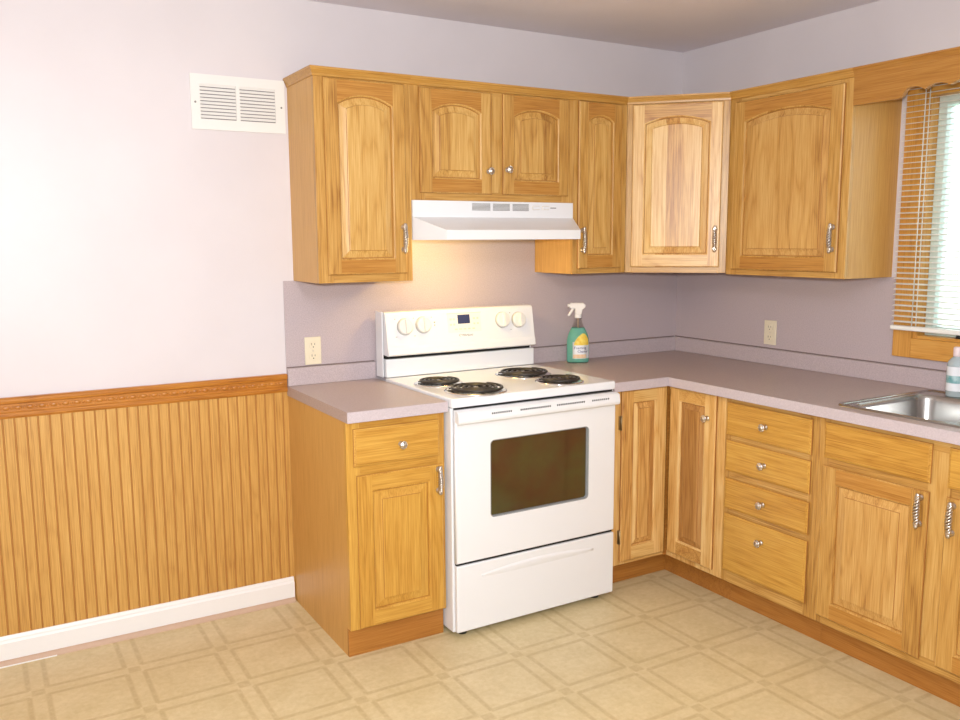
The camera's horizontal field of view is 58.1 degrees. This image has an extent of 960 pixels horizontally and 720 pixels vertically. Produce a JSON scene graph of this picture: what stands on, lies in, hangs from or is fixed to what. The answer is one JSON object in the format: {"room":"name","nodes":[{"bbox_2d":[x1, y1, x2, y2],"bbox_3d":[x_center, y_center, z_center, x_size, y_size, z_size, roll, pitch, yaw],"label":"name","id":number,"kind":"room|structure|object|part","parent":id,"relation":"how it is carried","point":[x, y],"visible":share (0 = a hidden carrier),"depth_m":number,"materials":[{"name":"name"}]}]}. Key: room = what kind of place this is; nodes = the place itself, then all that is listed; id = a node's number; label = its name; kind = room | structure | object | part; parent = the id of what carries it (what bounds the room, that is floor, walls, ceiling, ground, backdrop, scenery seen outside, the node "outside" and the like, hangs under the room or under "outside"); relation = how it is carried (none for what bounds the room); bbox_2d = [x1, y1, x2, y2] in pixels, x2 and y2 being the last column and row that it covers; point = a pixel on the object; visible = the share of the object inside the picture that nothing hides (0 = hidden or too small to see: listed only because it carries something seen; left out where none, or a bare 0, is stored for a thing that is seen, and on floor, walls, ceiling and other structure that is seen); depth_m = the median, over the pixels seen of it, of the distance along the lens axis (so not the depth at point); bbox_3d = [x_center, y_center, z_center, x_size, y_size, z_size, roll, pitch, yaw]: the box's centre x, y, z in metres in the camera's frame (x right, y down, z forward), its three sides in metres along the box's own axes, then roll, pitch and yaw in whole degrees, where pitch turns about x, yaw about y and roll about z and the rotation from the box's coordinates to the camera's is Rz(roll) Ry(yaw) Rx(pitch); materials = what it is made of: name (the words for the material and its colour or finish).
{"room":"kitchen","nodes":[
{"label":"kitchen","id":0,"kind":"room"},
{"bbox_2d":[0,0,682,397],"bbox_3d":[-1.008,-0.186,3.429,4.900,2.440,0.100,-5,9,-30],"label":"wall","id":1,"kind":"structure","parent":0,"point":[140,246],"depth_m":3.21,"materials":[{"name":"paint"}]},
{"bbox_2d":[0,655,56,668],"bbox_3d":[-2.264,1.146,2.753,1.655,0.004,0.002,-5,9,-30],"label":"trim","id":2,"kind":"structure","parent":1,"relation":"attached to","point":[53,655],"depth_m":3.12,"materials":[{"name":"white paint"}]},
{"bbox_2d":[0,374,287,419],"bbox_3d":[-1.893,0.190,2.881,2.567,0.074,0.021,-5,9,-30],"label":"trim","id":3,"kind":"structure","parent":1,"relation":"attached to","point":[112,398],"depth_m":3.23,"materials":[{"name":"brown wood"}]},
{"bbox_2d":[0,392,294,636],"bbox_3d":[-1.892,0.663,2.953,2.569,0.900,0.010,-5,9,-30],"label":"wainscoting","id":4,"kind":"structure","parent":1,"relation":"attached to","point":[106,511],"depth_m":3.29,"materials":[{"name":"brown wood"}]},
{"bbox_2d":[0,576,294,661],"bbox_3d":[-1.886,1.059,2.996,2.563,0.104,0.014,-5,9,-30],"label":"baseboard","id":5,"kind":"structure","parent":1,"relation":"attached to","point":[50,638],"depth_m":3.33,"materials":[{"name":"white paint"}]},
{"bbox_2d":[0,597,295,666],"bbox_3d":[-1.879,1.104,2.988,2.561,0.018,0.016,-5,9,-30],"label":"trim","id":6,"kind":"structure","parent":1,"relation":"attached to","point":[65,650],"depth_m":3.33,"materials":[{"name":"beige wood"}]},
{"bbox_2d":[189,73,285,133],"bbox_3d":[-0.923,-0.979,3.308,0.359,0.202,0.008,-5,9,-30],"label":"air vent","id":7,"kind":"object","parent":1,"relation":"in","point":[218,102],"visible":1,"depth_m":3.30,"materials":[{"name":"white metal"}]},
{"bbox_2d":[304,336,320,364],"bbox_3d":[-0.690,-0.038,3.570,0.070,0.114,0.009,-5,9,-30],"label":"wall outlet","id":8,"kind":"object","parent":1,"relation":"attached to","point":[312,344],"visible":1,"depth_m":3.57,"materials":[{"name":"beige plastic"}]},
{"bbox_2d":[309,341,316,348],"bbox_3d":[-0.689,-0.061,3.565,0.033,0.032,0.004,-5,9,-30],"label":"receptacle","id":9,"kind":"object","parent":8,"relation":"attached to","point":[312,344],"depth_m":3.56,"materials":[{"name":"beige plastic"}]},
{"bbox_2d":[309,353,316,359],"bbox_3d":[-0.689,-0.015,3.571,0.033,0.032,0.004,-5,9,-30],"label":"receptacle","id":10,"kind":"object","parent":8,"relation":"attached to","point":[312,356],"depth_m":3.57,"materials":[{"name":"beige plastic"}]},
{"bbox_2d":[287,361,375,385],"bbox_3d":[-0.618,0.056,3.620,0.386,0.073,0.017,-5,9,-30],"label":"backsplash","id":11,"kind":"structure","parent":1,"relation":"attached to","point":[297,376],"depth_m":3.61,"materials":[{"name":"laminate"}]},
{"bbox_2d":[283,65,412,283],"bbox_3d":[-0.510,-0.707,3.397,0.407,0.790,0.340,-5,9,-30],"label":"upper cabinet","id":12,"kind":"object","parent":1,"relation":"attached to","point":[349,129],"visible":1,"depth_m":3.28,"materials":[{"name":"brown wood"}]},
{"bbox_3d":[-0.519,-1.083,3.358,0.407,0.034,0.311,-5,9,-30],"label":"crown moulding","id":13,"kind":"part","parent":12,"relation":"part of","materials":[{"name":"brown wood"}]},
{"bbox_3d":[-0.432,-0.689,3.290,0.330,0.723,0.014,-5,9,-30],"label":"door","id":14,"kind":"part","parent":12,"relation":"part of","materials":[{"name":"brown wood"}]},
{"bbox_3d":[-0.431,-0.690,3.288,0.213,0.600,0.010,-5,9,-30],"label":"raised panel","id":15,"kind":"part","parent":12,"relation":"part of","materials":[{"name":"brown wood"}]},
{"bbox_3d":[-0.291,-0.476,3.377,0.023,0.118,0.030,-5,9,-30],"label":"handle","id":16,"kind":"part","parent":12,"relation":"part of","materials":[{"name":"silver metal"}]},
{"bbox_2d":[283,239,676,379],"bbox_3d":[0.123,-0.336,4.022,2.128,0.760,0.004,-5,9,-30],"label":"backsplash","id":17,"kind":"structure","parent":1,"relation":"attached to","point":[624,305],"depth_m":3.94,"materials":[{"name":"paint"}]},
{"bbox_2d":[410,75,575,202],"bbox_3d":[0.004,-0.909,3.676,0.788,0.473,0.341,-5,9,-30],"label":"upper cabinet","id":18,"kind":"object","parent":1,"relation":"attached to","point":[470,140],"visible":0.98,"depth_m":3.54,"materials":[{"name":"brown wood"}]},
{"bbox_3d":[-0.095,-0.874,3.466,0.332,0.406,0.014,-5,9,-30],"label":"door","id":19,"kind":"part","parent":18,"relation":"part of","materials":[{"name":"brown wood"}]},
{"bbox_3d":[-0.094,-0.875,3.465,0.215,0.283,0.010,-5,9,-30],"label":"raised panel","id":20,"kind":"part","parent":18,"relation":"part of","materials":[{"name":"brown wood"}]},
{"bbox_3d":[0.044,-0.774,3.536,0.031,0.031,0.031,-5,9,-30],"label":"knob","id":21,"kind":"part","parent":18,"relation":"part of","materials":[{"name":"silver metal"}]},
{"bbox_3d":[0.070,-1.111,3.532,0.788,0.034,0.015,-5,9,-30],"label":"crown moulding","id":22,"kind":"part","parent":18,"relation":"part of","materials":[{"name":"brown wood"}]},
{"bbox_3d":[0.122,-0.789,3.581,0.031,0.031,0.031,-5,9,-30],"label":"knob","id":23,"kind":"part","parent":18,"relation":"part of","materials":[{"name":"silver metal"}]},
{"bbox_3d":[0.237,-0.904,3.660,0.336,0.408,0.014,-5,9,-30],"label":"door","id":24,"kind":"part","parent":18,"relation":"part of","materials":[{"name":"brown wood"}]},
{"bbox_3d":[0.238,-0.905,3.659,0.219,0.285,0.010,-5,9,-30],"label":"raised panel","id":25,"kind":"part","parent":18,"relation":"part of","materials":[{"name":"brown wood"}]},
{"bbox_2d":[411,200,580,239],"bbox_3d":[0.035,-0.591,3.670,0.784,0.156,0.448,-5,9,-30],"label":"range hood","id":26,"kind":"object","parent":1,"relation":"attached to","point":[431,219],"visible":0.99,"depth_m":3.52,"materials":[{"name":"white paint"}]},
{"bbox_2d":[471,203,490,210],"bbox_3d":[0.005,-0.631,3.562,0.093,0.033,0.001,-5,9,-30],"label":"vent grille","id":27,"kind":"object","parent":26,"relation":"attached to","point":[474,206],"depth_m":3.56,"materials":[{"name":"grey"}]},
{"bbox_2d":[492,203,509,210],"bbox_3d":[0.089,-0.638,3.611,0.089,0.033,0.001,-5,9,-30],"label":"vent grille","id":28,"kind":"object","parent":26,"relation":"attached to","point":[495,206],"depth_m":3.61,"materials":[{"name":"grey"}]},
{"bbox_2d":[512,204,528,211],"bbox_3d":[0.172,-0.646,3.659,0.088,0.033,0.001,-5,9,-30],"label":"vent grille","id":29,"kind":"object","parent":26,"relation":"attached to","point":[515,207],"depth_m":3.66,"materials":[{"name":"grey"}]},
{"bbox_2d":[535,92,627,273],"bbox_3d":[0.472,-0.796,3.971,0.299,0.784,0.340,-5,9,-30],"label":"upper cabinet","id":30,"kind":"object","parent":1,"relation":"attached to","point":[599,120],"visible":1,"depth_m":3.85,"materials":[{"name":"brown wood"}]},
{"bbox_3d":[0.463,-0.530,3.820,0.023,0.118,0.030,-5,9,-30],"label":"handle","id":31,"kind":"part","parent":30,"relation":"part of","materials":[{"name":"silver metal"}]},
{"bbox_3d":[0.532,-0.783,3.872,0.299,0.784,0.019,-5,9,-30],"label":"frame","id":32,"kind":"part","parent":30,"relation":"part of","materials":[{"name":"brown wood"}]},
{"bbox_3d":[0.536,-0.775,3.856,0.245,0.726,0.014,-5,9,-30],"label":"door","id":33,"kind":"part","parent":30,"relation":"part of","materials":[{"name":"brown wood"}]},
{"bbox_3d":[0.537,-0.775,3.854,0.132,0.603,0.010,-5,9,-30],"label":"raised panel","id":34,"kind":"part","parent":30,"relation":"part of","materials":[{"name":"brown wood"}]},
{"bbox_3d":[0.538,-1.152,3.805,0.299,0.034,0.015,-5,9,-30],"label":"crown moulding","id":35,"kind":"part","parent":30,"relation":"part of","materials":[{"name":"brown wood"}]},
{"bbox_2d":[534,337,674,362],"bbox_3d":[0.624,-0.052,4.346,0.944,0.073,0.017,-5,9,-30],"label":"backsplash","id":36,"kind":"structure","parent":1,"relation":"attached to","point":[627,347],"depth_m":4.37,"materials":[{"name":"laminate"}]},
{"bbox_2d":[0,569,959,719],"bbox_3d":[0.374,1.384,1.301,4.900,0.100,5.500,-5,9,-30],"label":"floor","id":37,"kind":"structure","parent":0,"point":[660,645],"depth_m":3.01,"materials":[{"name":"tile"}]},
{"bbox_2d":[288,396,445,656],"bbox_3d":[-0.449,0.603,3.413,0.388,0.874,0.680,-5,9,-30],"label":"base cabinet","id":38,"kind":"object","parent":37,"relation":"on","point":[368,498],"visible":0.98,"depth_m":3.17,"materials":[{"name":"brown wood"}]},
{"bbox_2d":[287,360,447,423],"bbox_3d":[-0.454,0.110,3.350,0.394,0.116,0.657,-5,9,-30],"label":"countertop","id":39,"kind":"structure","parent":38,"relation":"on","point":[348,392],"depth_m":3.33,"materials":[{"name":"laminate"}]},
{"bbox_3d":[-0.304,0.583,3.162,0.388,0.766,0.019,-5,9,-30],"label":"frame","id":40,"kind":"part","parent":38,"relation":"part of","materials":[{"name":"brown wood"}]},
{"bbox_3d":[-0.297,0.297,3.108,0.341,0.137,0.014,-5,9,-30],"label":"drawer","id":41,"kind":"part","parent":38,"relation":"part of","materials":[{"name":"brown wood"}]},
{"bbox_3d":[-0.286,0.677,3.166,0.343,0.568,0.014,-5,9,-30],"label":"door","id":42,"kind":"part","parent":38,"relation":"part of","materials":[{"name":"brown wood"}]},
{"bbox_3d":[-0.285,0.678,3.164,0.218,0.439,0.010,-5,9,-30],"label":"raised panel","id":43,"kind":"part","parent":38,"relation":"part of","materials":[{"name":"brown wood"}]},
{"bbox_3d":[-0.276,0.304,3.094,0.031,0.031,0.031,-5,9,-30],"label":"knob","id":44,"kind":"part","parent":38,"relation":"part of","materials":[{"name":"silver metal"}]},
{"bbox_3d":[-0.146,0.446,3.192,0.023,0.111,0.030,-5,9,-30],"label":"handle","id":45,"kind":"part","parent":38,"relation":"part of","materials":[{"name":"silver metal"}]},
{"bbox_2d":[375,304,619,633],"bbox_3d":[0.067,0.399,3.655,0.770,1.206,0.700,-5,9,-31],"label":"stove","id":46,"kind":"object","parent":37,"relation":"on","point":[529,450],"visible":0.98,"depth_m":3.43,"materials":[{"name":"white metal"}]},
{"bbox_3d":[-0.314,-0.140,3.646,0.073,0.072,0.030,-5,9,-31],"label":"control knob","id":47,"kind":"part","parent":46,"relation":"part of","materials":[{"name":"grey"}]},
{"bbox_3d":[-0.239,-0.149,3.690,0.073,0.072,0.030,-5,9,-31],"label":"control knob","id":48,"kind":"part","parent":46,"relation":"part of","materials":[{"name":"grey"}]},
{"bbox_3d":[-0.089,0.005,3.863,0.753,0.078,0.070,-5,9,-31],"label":"riser panel","id":49,"kind":"part","parent":46,"relation":"part of","materials":[{"name":"white metal"}]},
{"bbox_3d":[-0.068,-0.164,3.802,0.166,0.081,0.015,-5,9,-31],"label":"control panel","id":50,"kind":"part","parent":46,"relation":"part of","materials":[{"name":"white"}]},
{"bbox_2d":[386,364,614,409],"bbox_3d":[0.078,0.102,3.595,0.770,0.042,0.584,-5,9,-30],"label":"cooktop","id":51,"kind":"object","parent":46,"relation":"in","point":[484,388],"depth_m":3.47,"materials":[{"name":"white metal"}]},
{"bbox_3d":[0.104,-0.181,3.894,0.073,0.072,0.030,-5,9,-31],"label":"control knob","id":52,"kind":"part","parent":46,"relation":"part of","materials":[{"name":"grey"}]},
{"bbox_3d":[0.179,-0.183,3.938,0.073,0.072,0.030,-5,9,-31],"label":"control knob","id":53,"kind":"part","parent":46,"relation":"part of","materials":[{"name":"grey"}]},
{"bbox_3d":[0.232,0.877,3.451,0.753,0.262,0.021,-5,9,-31],"label":"storage drawer","id":54,"kind":"part","parent":46,"relation":"part of","materials":[{"name":"white metal"}]},
{"bbox_3d":[0.230,0.447,3.391,0.753,0.586,0.021,-5,9,-31],"label":"oven door","id":55,"kind":"part","parent":46,"relation":"part of","materials":[{"name":"white metal"}]},
{"bbox_3d":[0.238,0.796,3.429,0.540,0.040,0.005,-5,9,-31],"label":"moulded pull","id":56,"kind":"part","parent":46,"relation":"part of","materials":[{"name":"white metal"}]},
{"bbox_3d":[0.240,0.184,3.335,0.755,0.050,0.028,-5,9,-31],"label":"door handle","id":57,"kind":"part","parent":46,"relation":"part of","materials":[{"name":"white paint"}]},
{"bbox_2d":[612,386,730,599],"bbox_3d":[0.878,0.511,4.021,0.962,0.874,0.971,-5,9,-30],"label":"base cabinet","id":58,"kind":"object","parent":37,"relation":"on","point":[669,456],"visible":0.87,"depth_m":3.70,"materials":[{"name":"brown wood"}]},
{"bbox_3d":[0.704,0.491,3.730,0.251,0.748,0.014,-5,9,-30],"label":"door","id":59,"kind":"part","parent":58,"relation":"part of","materials":[{"name":"brown wood"}]},
{"bbox_3d":[0.704,0.487,3.728,0.118,0.623,0.010,-5,9,-30],"label":"raised panel","id":60,"kind":"part","parent":58,"relation":"part of","materials":[{"name":"brown wood"}]},
{"bbox_3d":[0.895,0.490,3.666,0.010,0.615,0.139,-5,9,-30],"label":"raised panel","id":61,"kind":"part","parent":58,"relation":"part of","materials":[{"name":"brown wood"}]},
{"bbox_3d":[0.897,0.494,3.668,0.014,0.740,0.268,-5,9,-30],"label":"door","id":62,"kind":"part","parent":58,"relation":"part of","materials":[{"name":"brown wood"}]},
{"bbox_3d":[0.921,0.241,3.543,0.031,0.031,0.031,-5,9,-30],"label":"knob","id":63,"kind":"part","parent":58,"relation":"part of","materials":[{"name":"silver metal"}]},
{"bbox_2d":[529,335,959,444],"bbox_3d":[1.286,0.113,3.252,0.963,0.116,2.595,-5,9,-30],"label":"countertop","id":64,"kind":"structure","parent":58,"relation":"on","point":[813,384],"depth_m":3.67,"materials":[{"name":"laminate"}]},
{"bbox_2d":[567,303,588,362],"bbox_3d":[0.470,-0.131,4.141,0.107,0.286,0.070,-1,8,-6],"label":"spray bottle","id":65,"kind":"object","parent":64,"relation":"on","point":[577,339],"visible":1,"depth_m":4.12,"materials":[{"name":"green plastic"}]},
{"bbox_3d":[0.477,-0.018,4.125,0.063,0.018,0.005,-1,8,-8],"label":"peach panel","id":66,"kind":"part","parent":65,"relation":"part of","materials":[{"name":"beige paper"}]},
{"bbox_3d":[0.484,-0.098,4.117,0.074,0.056,0.009,-3,8,-15],"label":"yellow panel","id":67,"kind":"part","parent":65,"relation":"part of","materials":[{"name":"yellow paper"}]},
{"bbox_2d":[838,389,959,427],"bbox_3d":[1.708,0.266,2.857,0.556,0.172,0.835,-5,9,-30],"label":"sink","id":68,"kind":"object","parent":64,"relation":"in","point":[931,406],"visible":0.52,"depth_m":3.19,"materials":[{"name":"silver metal"}]},
{"bbox_3d":[1.579,0.246,3.016,0.428,0.168,0.363,-5,9,-30],"label":"bowl","id":69,"kind":"part","parent":68,"relation":"part of","materials":[{"name":"silver metal"}]},
{"bbox_2d":[945,347,959,396],"bbox_3d":[1.760,0.043,3.191,0.064,0.184,0.064,-5,9,-30],"label":"soap bottle","id":70,"kind":"object","parent":68,"relation":"on","point":[952,389],"visible":1,"depth_m":3.17,"materials":[{"name":"white plastic"}]},
{"bbox_2d":[721,398,821,641],"bbox_3d":[1.361,0.582,3.487,0.680,0.874,0.446,-5,9,-30],"label":"base cabinet","id":71,"kind":"object","parent":37,"relation":"on","point":[772,454],"visible":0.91,"depth_m":3.31,"materials":[{"name":"brown wood"}]},
{"bbox_3d":[1.077,0.711,3.346,0.031,0.031,0.031,-5,9,-30],"label":"knob","id":72,"kind":"part","parent":71,"relation":"part of","materials":[{"name":"silver metal"}]},
{"bbox_3d":[1.076,0.561,3.325,0.031,0.031,0.031,-5,9,-30],"label":"knob","id":73,"kind":"part","parent":71,"relation":"part of","materials":[{"name":"silver metal"}]},
{"bbox_3d":[1.075,0.407,3.304,0.031,0.031,0.031,-5,9,-30],"label":"knob","id":74,"kind":"part","parent":71,"relation":"part of","materials":[{"name":"silver metal"}]},
{"bbox_3d":[1.074,0.258,3.283,0.031,0.031,0.031,-5,9,-30],"label":"knob","id":75,"kind":"part","parent":71,"relation":"part of","materials":[{"name":"silver metal"}]},
{"bbox_3d":[1.099,0.762,3.362,0.014,0.242,0.408,-5,9,-30],"label":"drawer","id":76,"kind":"part","parent":71,"relation":"part of","materials":[{"name":"brown wood"}]},
{"bbox_3d":[1.098,0.559,3.333,0.014,0.126,0.408,-5,9,-30],"label":"drawer","id":77,"kind":"part","parent":71,"relation":"part of","materials":[{"name":"brown wood"}]},
{"bbox_3d":[1.097,0.405,3.312,0.014,0.127,0.408,-5,9,-30],"label":"drawer","id":78,"kind":"part","parent":71,"relation":"part of","materials":[{"name":"brown wood"}]},
{"bbox_3d":[1.096,0.256,3.291,0.014,0.133,0.408,-5,9,-30],"label":"drawer","id":79,"kind":"part","parent":71,"relation":"part of","materials":[{"name":"brown wood"}]},
{"bbox_2d":[811,417,959,706],"bbox_3d":[1.711,0.661,2.901,0.679,0.874,0.926,-5,9,-30],"label":"base cabinet","id":80,"kind":"object","parent":37,"relation":"on","point":[886,586],"visible":0.98,"depth_m":2.88,"materials":[{"name":"brown wood"}]},
{"bbox_3d":[1.328,0.675,2.953,0.010,0.433,0.270,-5,9,-30],"label":"raised panel","id":81,"kind":"part","parent":80,"relation":"part of","materials":[{"name":"brown wood"}]},
{"bbox_3d":[1.330,0.675,2.954,0.014,0.562,0.399,-5,9,-30],"label":"door","id":82,"kind":"part","parent":80,"relation":"part of","materials":[{"name":"brown wood"}]},
{"bbox_3d":[1.328,0.305,2.901,0.014,0.130,0.399,-5,9,-30],"label":"false drawer","id":83,"kind":"part","parent":80,"relation":"part of","materials":[{"name":"brown wood"}]},
{"bbox_3d":[1.398,0.483,2.765,0.030,0.118,0.023,-5,9,-30],"label":"handle","id":84,"kind":"part","parent":80,"relation":"part of","materials":[{"name":"silver metal"}]},
{"bbox_3d":[1.562,0.728,2.563,0.014,0.562,0.406,-5,9,-30],"label":"door","id":85,"kind":"part","parent":80,"relation":"part of","materials":[{"name":"brown wood"}]},
{"bbox_3d":[1.452,0.496,2.673,0.030,0.118,0.023,-5,9,-30],"label":"handle","id":86,"kind":"part","parent":80,"relation":"part of","materials":[{"name":"silver metal"}]},
{"bbox_3d":[1.560,0.358,2.512,0.014,0.130,0.406,-5,9,-30],"label":"false drawer","id":87,"kind":"part","parent":80,"relation":"part of","materials":[{"name":"brown wood"}]},
{"bbox_3d":[1.561,0.728,2.562,0.010,0.433,0.277,-5,9,-30],"label":"raised panel","id":88,"kind":"part","parent":80,"relation":"part of","materials":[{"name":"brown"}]},
{"bbox_2d":[308,0,879,52],"bbox_3d":[0.358,-1.131,0.951,4.900,0.100,5.500,-5,9,-30],"label":"ceiling","id":89,"kind":"structure","parent":0,"point":[682,26],"depth_m":3.65,"materials":[{"name":"paint"}]},
{"bbox_2d":[682,0,959,276],"bbox_3d":[2.441,-0.055,2.338,0.120,2.440,5.300,-5,9,-30],"label":"wall","id":90,"kind":"structure","parent":0,"point":[882,30],"depth_m":3.65,"materials":[{"name":"paint"}]},
{"bbox_2d":[624,92,730,272],"bbox_3d":[0.933,-0.814,4.075,0.614,0.784,0.627,-5,9,-30],"label":"upper cabinet","id":91,"kind":"object","parent":90,"relation":"attached to","point":[678,147],"visible":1,"depth_m":3.87,"materials":[{"name":"brown wood"}]},
{"bbox_3d":[0.878,-0.780,3.871,0.276,0.600,0.010,2,8,16],"label":"raised panel","id":92,"kind":"part","parent":91,"relation":"part of","materials":[{"name":"brown wood"}]},
{"bbox_3d":[0.878,-1.156,3.820,0.450,0.034,0.015,2,8,16],"label":"crown moulding","id":93,"kind":"part","parent":91,"relation":"part of","materials":[{"name":"brown wood"}]},
{"bbox_3d":[1.042,-0.538,3.838,0.023,0.118,0.030,2,8,16],"label":"handle","id":94,"kind":"part","parent":91,"relation":"part of","materials":[{"name":"silver metal"}]},
{"bbox_2d":[674,336,945,390],"bbox_3d":[1.694,0.060,3.488,0.017,0.073,2.594,-5,9,-30],"label":"backsplash","id":95,"kind":"structure","parent":90,"relation":"attached to","point":[903,375],"depth_m":3.80,"materials":[{"name":"laminate"}]},
{"bbox_2d":[676,271,947,370],"bbox_3d":[1.702,-0.109,3.471,0.004,0.443,2.596,-5,9,-30],"label":"backsplash","id":96,"kind":"structure","parent":90,"relation":"attached to","point":[848,318],"depth_m":3.91,"materials":[{"name":"paint"}]},
{"bbox_2d":[764,320,776,344],"bbox_3d":[1.358,-0.128,4.043,0.009,0.114,0.070,-5,9,-30],"label":"wall outlet","id":97,"kind":"object","parent":96,"relation":"attached to","point":[770,327],"visible":1,"depth_m":4.04,"materials":[{"name":"beige plastic"}]},
{"bbox_2d":[766,334,772,340],"bbox_3d":[1.356,-0.105,4.046,0.004,0.032,0.033,-5,9,-30],"label":"receptacle","id":98,"kind":"object","parent":97,"relation":"attached to","point":[769,337],"depth_m":4.04,"materials":[{"name":"beige plastic"}]},
{"bbox_2d":[767,324,772,330],"bbox_3d":[1.356,-0.151,4.039,0.004,0.032,0.033,-5,9,-30],"label":"receptacle","id":99,"kind":"object","parent":97,"relation":"attached to","point":[769,326],"depth_m":4.04,"materials":[{"name":"beige plastic"}]},
{"bbox_2d":[726,67,901,278],"bbox_3d":[1.363,-0.750,3.621,0.340,0.790,0.613,-5,9,-30],"label":"upper cabinet","id":100,"kind":"object","parent":90,"relation":"attached to","point":[813,173],"visible":1,"depth_m":3.44,"materials":[{"name":"brown wood"}]},
{"bbox_3d":[1.249,-0.728,3.552,0.010,0.595,0.422,-5,9,-30],"label":"raised panel","id":101,"kind":"part","parent":100,"relation":"part of","materials":[{"name":"brown wood"}]},
{"bbox_3d":[1.250,-0.727,3.553,0.014,0.718,0.545,-5,9,-30],"label":"door","id":102,"kind":"part","parent":100,"relation":"part of","materials":[{"name":"brown wood"}]},
{"bbox_3d":[1.246,-1.114,3.501,0.015,0.034,0.613,-5,9,-30],"label":"crown moulding","id":103,"kind":"part","parent":100,"relation":"part of","materials":[{"name":"brown wood"}]},
{"bbox_3d":[1.359,-0.473,3.360,0.030,0.118,0.023,-5,9,-30],"label":"handle","id":104,"kind":"part","parent":100,"relation":"part of","materials":[{"name":"silver metal"}]},
{"bbox_2d":[853,46,959,105],"bbox_3d":[1.715,-0.958,2.736,0.030,0.138,1.206,-5,9,-30],"label":"valance board","id":105,"kind":"object","parent":100,"relation":"attached to","point":[889,80],"visible":1,"depth_m":3.08,"materials":[{"name":"brown wood"}]},
{"bbox_3d":[1.708,-1.009,2.725,0.015,0.034,1.206,-5,9,-30],"label":"crown moulding","id":106,"kind":"part","parent":105,"relation":"part of","materials":[{"name":"brown wood"}]},
{"bbox_2d":[892,82,959,361],"bbox_3d":[2.000,-0.503,2.985,0.120,1.101,1.111,-5,9,-30],"label":"window","id":107,"kind":"structure","parent":90,"relation":"in","point":[910,344],"depth_m":3.37,"materials":[{"name":"brown wood"}]},
{"bbox_2d":[890,81,959,335],"bbox_3d":[1.925,-0.547,2.932,0.036,0.980,1.089,-5,9,-30],"label":"window blind","id":108,"kind":"object","parent":107,"relation":"attached to","point":[915,328],"visible":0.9,"depth_m":3.30,"materials":[{"name":"white plastic"}]},
{"bbox_3d":[1.695,-0.593,3.319,0.031,0.936,0.004,-5,9,-30],"label":"ladder cord","id":109,"kind":"part","parent":108,"relation":"part of","materials":[{"name":"white fabric"}]},
{"bbox_3d":[1.928,-0.070,2.998,0.028,0.018,1.089,-5,9,-30],"label":"rail","id":110,"kind":"part","parent":108,"relation":"part of","materials":[{"name":"white plastic"}]},
{"bbox_3d":[2.028,-0.506,3.001,0.055,0.921,0.925,-5,9,-30],"label":"sash","id":111,"kind":"part","parent":107,"relation":"part of","materials":[{"name":"white plastic"}]},
{"label":"outside","id":112,"kind":"structure","parent":0,"visible":0},
{"bbox_2d":[941,278,959,326],"bbox_3d":[14.714,-0.902,21.439,39.400,0.100,65.000,-5,9,-30],"label":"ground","id":113,"kind":"structure","parent":112,"point":[945,282],"depth_m":27.53,"materials":[{"name":"white"}]}
]}

